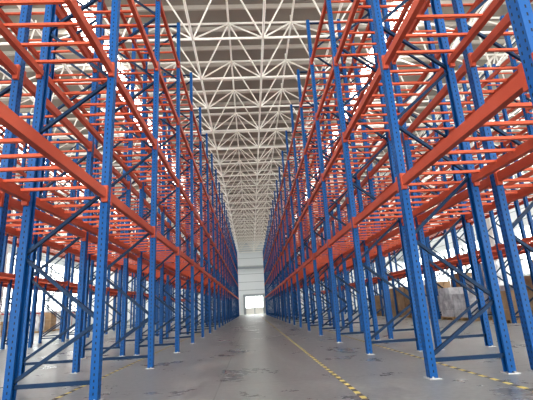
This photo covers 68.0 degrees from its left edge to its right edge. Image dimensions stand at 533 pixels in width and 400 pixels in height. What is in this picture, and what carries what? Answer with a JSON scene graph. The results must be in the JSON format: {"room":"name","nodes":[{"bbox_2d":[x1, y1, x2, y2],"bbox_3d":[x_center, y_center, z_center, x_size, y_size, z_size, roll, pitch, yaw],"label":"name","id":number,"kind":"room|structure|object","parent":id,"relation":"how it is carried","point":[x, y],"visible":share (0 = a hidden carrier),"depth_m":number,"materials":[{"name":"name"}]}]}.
{"room":"warehouse","nodes":[
{"label":"warehouse","id":0,"kind":"room"},
{"bbox_2d":[0,227,78,324],"bbox_3d":[-35.742,5.135,35.480,0.270,14.800,90.300,-3,-15,-3],"label":"wall","id":1,"kind":"structure","parent":0,"point":[61,262],"depth_m":67.21,"materials":[{"name":"white paint"}]},
{"bbox_2d":[87,234,405,323],"bbox_3d":[-4.347,15.665,80.506,66.000,14.800,0.750,-3,-15,-3],"label":"wall","id":2,"kind":"structure","parent":0,"point":[250,264],"depth_m":80.39,"materials":[{"name":"white paint"}]},
{"bbox_2d":[0,308,532,399],"bbox_3d":[-2.290,10.947,35.300,66.000,0.200,90.000,-3,-15,-3],"label":"floor","id":3,"kind":"structure","parent":0,"point":[245,358],"depth_m":6.97,"materials":[{"name":"concrete"}]},
{"bbox_2d":[0,321,8,336],"bbox_3d":[-21.162,10.247,31.288,1.000,1.125,1.200,-3,-15,-3],"label":"packaged goods","id":4,"kind":"object","parent":3,"relation":"on","point":[1,323],"visible":0.3,"depth_m":30.95,"materials":[{"name":"brown cardboard"}]},
{"bbox_2d":[0,163,20,333],"bbox_3d":[-18.230,3.065,26.491,1.440,12.100,1.440,-3,-15,-3],"label":"concrete column","id":5,"kind":"structure","parent":3,"relation":"on","point":[7,251],"depth_m":26.61,"materials":[{"name":"white paint"}]},
{"bbox_2d":[29,316,44,332],"bbox_3d":[-21.373,11.561,36.664,1.000,1.455,1.200,-3,-15,-3],"label":"packaged goods","id":6,"kind":"object","parent":3,"relation":"on","point":[37,321],"visible":0.44,"depth_m":36.22,"materials":[{"name":"white plastic"}]},
{"bbox_2d":[44,312,56,331],"bbox_3d":[-21.465,12.005,38.891,1.000,1.785,1.200,-3,-15,-3],"label":"packaged goods","id":7,"kind":"object","parent":3,"relation":"on","point":[49,323],"visible":0.73,"depth_m":38.51,"materials":[{"name":"brown cardboard"}]},
{"bbox_2d":[55,312,67,329],"bbox_3d":[-21.565,12.731,41.518,1.000,1.785,1.200,-3,-15,-3],"label":"packaged goods","id":8,"kind":"object","parent":3,"relation":"on","point":[59,313],"visible":0.21,"depth_m":40.99,"materials":[{"name":"white plastic"}]},
{"bbox_2d":[0,113,182,345],"bbox_3d":[-12.124,4.790,30.659,1.210,10.300,68.820,-3,-15,-3],"label":"rack","id":9,"kind":"object","parent":3,"relation":"on","point":[65,256],"visible":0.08,"depth_m":21.96,"materials":[{"name":"blue metal"}]},
{"bbox_2d":[0,79,194,349],"bbox_3d":[-10.697,4.727,30.730,1.210,10.300,68.820,-3,-15,-3],"label":"rack","id":10,"kind":"object","parent":3,"relation":"on","point":[68,285],"visible":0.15,"depth_m":19.21,"materials":[{"name":"blue metal"}]},
{"bbox_2d":[108,227,119,325],"bbox_3d":[-19.108,9.450,49.609,1.440,12.100,1.440,-3,-15,-3],"label":"concrete column","id":11,"kind":"structure","parent":3,"relation":"on","point":[111,276],"depth_m":48.18,"materials":[{"name":"white paint"}]},
{"bbox_2d":[0,0,229,376],"bbox_3d":[-5.329,4.492,30.999,1.210,10.300,68.820,-3,-15,-3],"label":"rack","id":12,"kind":"object","parent":3,"relation":"on","point":[17,73],"visible":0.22,"depth_m":9.26,"materials":[{"name":"blue metal"}]},
{"bbox_2d":[0,0,238,399],"bbox_3d":[-3.902,4.429,31.070,1.210,10.300,68.820,-3,-15,-3],"label":"rack","id":13,"kind":"object","parent":3,"relation":"on","point":[40,147],"visible":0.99,"depth_m":7.75,"materials":[{"name":"blue metal"}]},
{"bbox_2d":[52,327,211,399],"bbox_3d":[-3.935,10.943,35.322,0.060,0.003,82.160,-3,-15,-3],"label":"floor marking","id":14,"kind":"object","parent":3,"relation":"on","point":[211,327],"depth_m":7.26,"materials":[{"name":"yellow paint"}]},
{"bbox_2d":[258,314,368,399],"bbox_3d":[-0.216,11.449,37.950,0.060,0.003,77.220,-3,-15,-3],"label":"floor marking","id":15,"kind":"object","parent":3,"relation":"on","point":[344,382],"depth_m":5.92,"materials":[{"name":"yellow paint"}]},
{"bbox_2d":[374,295,383,315],"bbox_3d":[8.534,7.949,29.771,1.000,1.455,1.200,-3,-15,-3],"label":"packaged goods","id":16,"kind":"object","parent":3,"relation":"on","point":[377,298],"visible":0.33,"depth_m":29.23,"materials":[{"name":"brown cardboard"}]},
{"bbox_2d":[380,219,391,288],"bbox_3d":[15.316,7.940,51.334,1.440,12.100,1.440,-3,-15,-3],"label":"concrete column","id":17,"kind":"structure","parent":3,"relation":"on","point":[386,258],"depth_m":50.54,"materials":[{"name":"white paint"}]},
{"bbox_2d":[389,288,398,316],"bbox_3d":[8.678,6.673,25.769,1.000,1.785,1.200,-3,-15,-3],"label":"packaged goods","id":18,"kind":"object","parent":3,"relation":"on","point":[390,290],"visible":0.2,"depth_m":25.61,"materials":[{"name":"brown cardboard"}]},
{"bbox_2d":[263,0,532,379],"bbox_3d":[1.466,4.194,31.339,1.210,10.300,68.820,-3,-15,-3],"label":"rack","id":19,"kind":"object","parent":3,"relation":"on","point":[520,12],"visible":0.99,"depth_m":8.19,"materials":[{"name":"blue metal"}]},
{"bbox_2d":[273,315,532,390],"bbox_3d":[1.643,10.698,35.602,0.060,0.003,82.160,-3,-15,-3],"label":"floor marking","id":20,"kind":"object","parent":3,"relation":"on","point":[519,386],"depth_m":5.64,"materials":[{"name":"yellow paint"}]},
{"bbox_2d":[273,0,532,370],"bbox_3d":[2.892,4.131,31.411,1.210,10.300,68.820,-3,-15,-3],"label":"rack","id":21,"kind":"object","parent":3,"relation":"on","point":[494,181],"visible":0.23,"depth_m":8.55,"materials":[{"name":"blue metal"}]},
{"bbox_2d":[396,287,409,317],"bbox_3d":[8.734,6.269,24.305,1.000,1.785,1.200,-3,-15,-3],"label":"packaged goods","id":22,"kind":"object","parent":3,"relation":"on","point":[401,301],"visible":0.2,"depth_m":24.18,"materials":[{"name":"brown cardboard"}]},
{"bbox_2d":[404,285,426,317],"bbox_3d":[8.783,5.912,23.014,1.000,1.785,1.200,-3,-15,-3],"label":"packaged goods","id":23,"kind":"object","parent":3,"relation":"on","point":[406,292],"visible":0.11,"depth_m":23.19,"materials":[{"name":"brown cardboard"}]},
{"bbox_2d":[309,15,532,323],"bbox_3d":[8.261,3.896,31.680,1.210,10.300,68.820,-3,-15,-3],"label":"rack","id":24,"kind":"object","parent":3,"relation":"on","point":[496,249],"visible":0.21,"depth_m":16.83,"materials":[{"name":"blue metal"}]},
{"bbox_2d":[321,63,532,312],"bbox_3d":[9.687,3.833,31.751,1.210,10.300,68.820,-3,-15,-3],"label":"rack","id":25,"kind":"object","parent":3,"relation":"on","point":[505,112],"visible":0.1,"depth_m":20.25,"materials":[{"name":"blue metal"}]},
{"bbox_2d":[426,296,442,318],"bbox_3d":[8.906,5.469,20.172,1.000,1.125,1.200,-3,-15,-3],"label":"packaged goods","id":26,"kind":"object","parent":3,"relation":"on","point":[440,309],"visible":0.12,"depth_m":20.04,"materials":[{"name":"grey plastic"}]},
{"bbox_2d":[437,281,450,295],"bbox_3d":[12.319,6.834,27.746,1.000,2.115,1.200,-3,-15,-3],"label":"packaged goods","id":27,"kind":"object","parent":3,"relation":"on","point":[445,284],"visible":0.08,"depth_m":27.43,"materials":[{"name":"brown cardboard"}]},
{"bbox_2d":[438,287,468,319],"bbox_3d":[8.952,4.906,18.751,1.000,1.455,1.200,-3,-15,-3],"label":"packaged goods","id":28,"kind":"object","parent":3,"relation":"on","point":[448,312],"visible":0.56,"depth_m":18.47,"materials":[{"name":"grey plastic"}]},
{"bbox_2d":[450,272,471,286],"bbox_3d":[12.426,5.841,24.772,1.000,2.445,1.200,-3,-15,-3],"label":"packaged goods","id":29,"kind":"object","parent":3,"relation":"on","point":[469,274],"visible":0.03,"depth_m":24.63,"materials":[{"name":"brown cardboard"}]},
{"bbox_2d":[465,277,474,293],"bbox_3d":[12.333,5.603,23.256,1.000,2.115,1.200,-3,-15,-3],"label":"packaged goods","id":30,"kind":"object","parent":3,"relation":"on","point":[466,281],"visible":0.05,"depth_m":23.04,"materials":[{"name":"grey plastic"}]},
{"bbox_2d":[452,293,491,320],"bbox_3d":[9.011,4.708,17.417,1.000,1.125,1.200,-3,-15,-3],"label":"packaged goods","id":31,"kind":"object","parent":3,"relation":"on","point":[459,303],"visible":0.5,"depth_m":17.12,"materials":[{"name":"grey plastic"}]},
{"bbox_2d":[470,141,511,284],"bbox_3d":[16.194,1.555,28.215,1.440,12.100,1.440,-3,-15,-3],"label":"concrete column","id":32,"kind":"structure","parent":3,"relation":"on","point":[488,221],"depth_m":27.55,"materials":[{"name":"white paint"}]},
{"bbox_2d":[480,261,508,313],"bbox_3d":[12.447,4.793,21.575,1.000,2.775,1.200,-3,-15,-3],"label":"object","id":33,"kind":"object","parent":3,"relation":"on","point":[497,264],"visible":0.12,"depth_m":21.32,"materials":[{"name":"white paint"}]},
{"bbox_2d":[499,284,513,290],"bbox_3d":[12.602,4.989,19.822,1.000,1.455,1.200,-3,-15,-3],"label":"packaged goods","id":34,"kind":"object","parent":3,"relation":"on","point":[502,288],"visible":0.02,"depth_m":20.15,"materials":[{"name":"grey plastic"}]},
{"bbox_2d":[492,290,532,322],"bbox_3d":[9.115,3.947,14.662,1.000,1.125,1.200,-3,-15,-3],"label":"packaged goods","id":35,"kind":"object","parent":3,"relation":"on","point":[503,293],"visible":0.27,"depth_m":14.21,"materials":[{"name":"brown cardboard"}]},
{"bbox_2d":[524,275,532,293],"bbox_3d":[12.620,4.445,18.466,1.000,1.785,1.200,-3,-15,-3],"label":"packaged goods","id":36,"kind":"object","parent":3,"relation":"on","point":[528,281],"visible":0.14,"depth_m":18.27,"materials":[{"name":"brown cardboard"}]},
{"bbox_2d":[0,0,532,246],"bbox_3d":[-3.116,-3.391,39.230,66.000,0.420,90.000,-3,-15,-3],"label":"ceiling","id":37,"kind":"structure","parent":0,"point":[304,10],"depth_m":23.91,"materials":[{"name":"grey metal"}]},
{"bbox_2d":[0,0,532,254],"bbox_3d":[-2.539,-2.052,38.881,63.110,2.448,87.110,-3,-15,-3],"label":"roof truss","id":38,"kind":"object","parent":37,"relation":"attached to","point":[263,36],"visible":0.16,"depth_m":24.55,"materials":[{"name":"white metal"}]},
{"bbox_2d":[401,166,532,284],"bbox_3d":[30.341,2.236,38.790,0.270,14.800,90.300,-3,-15,-3],"label":"wall","id":39,"kind":"structure","parent":0,"point":[440,247],"depth_m":59.06,"materials":[{"name":"white paint"}]}
]}

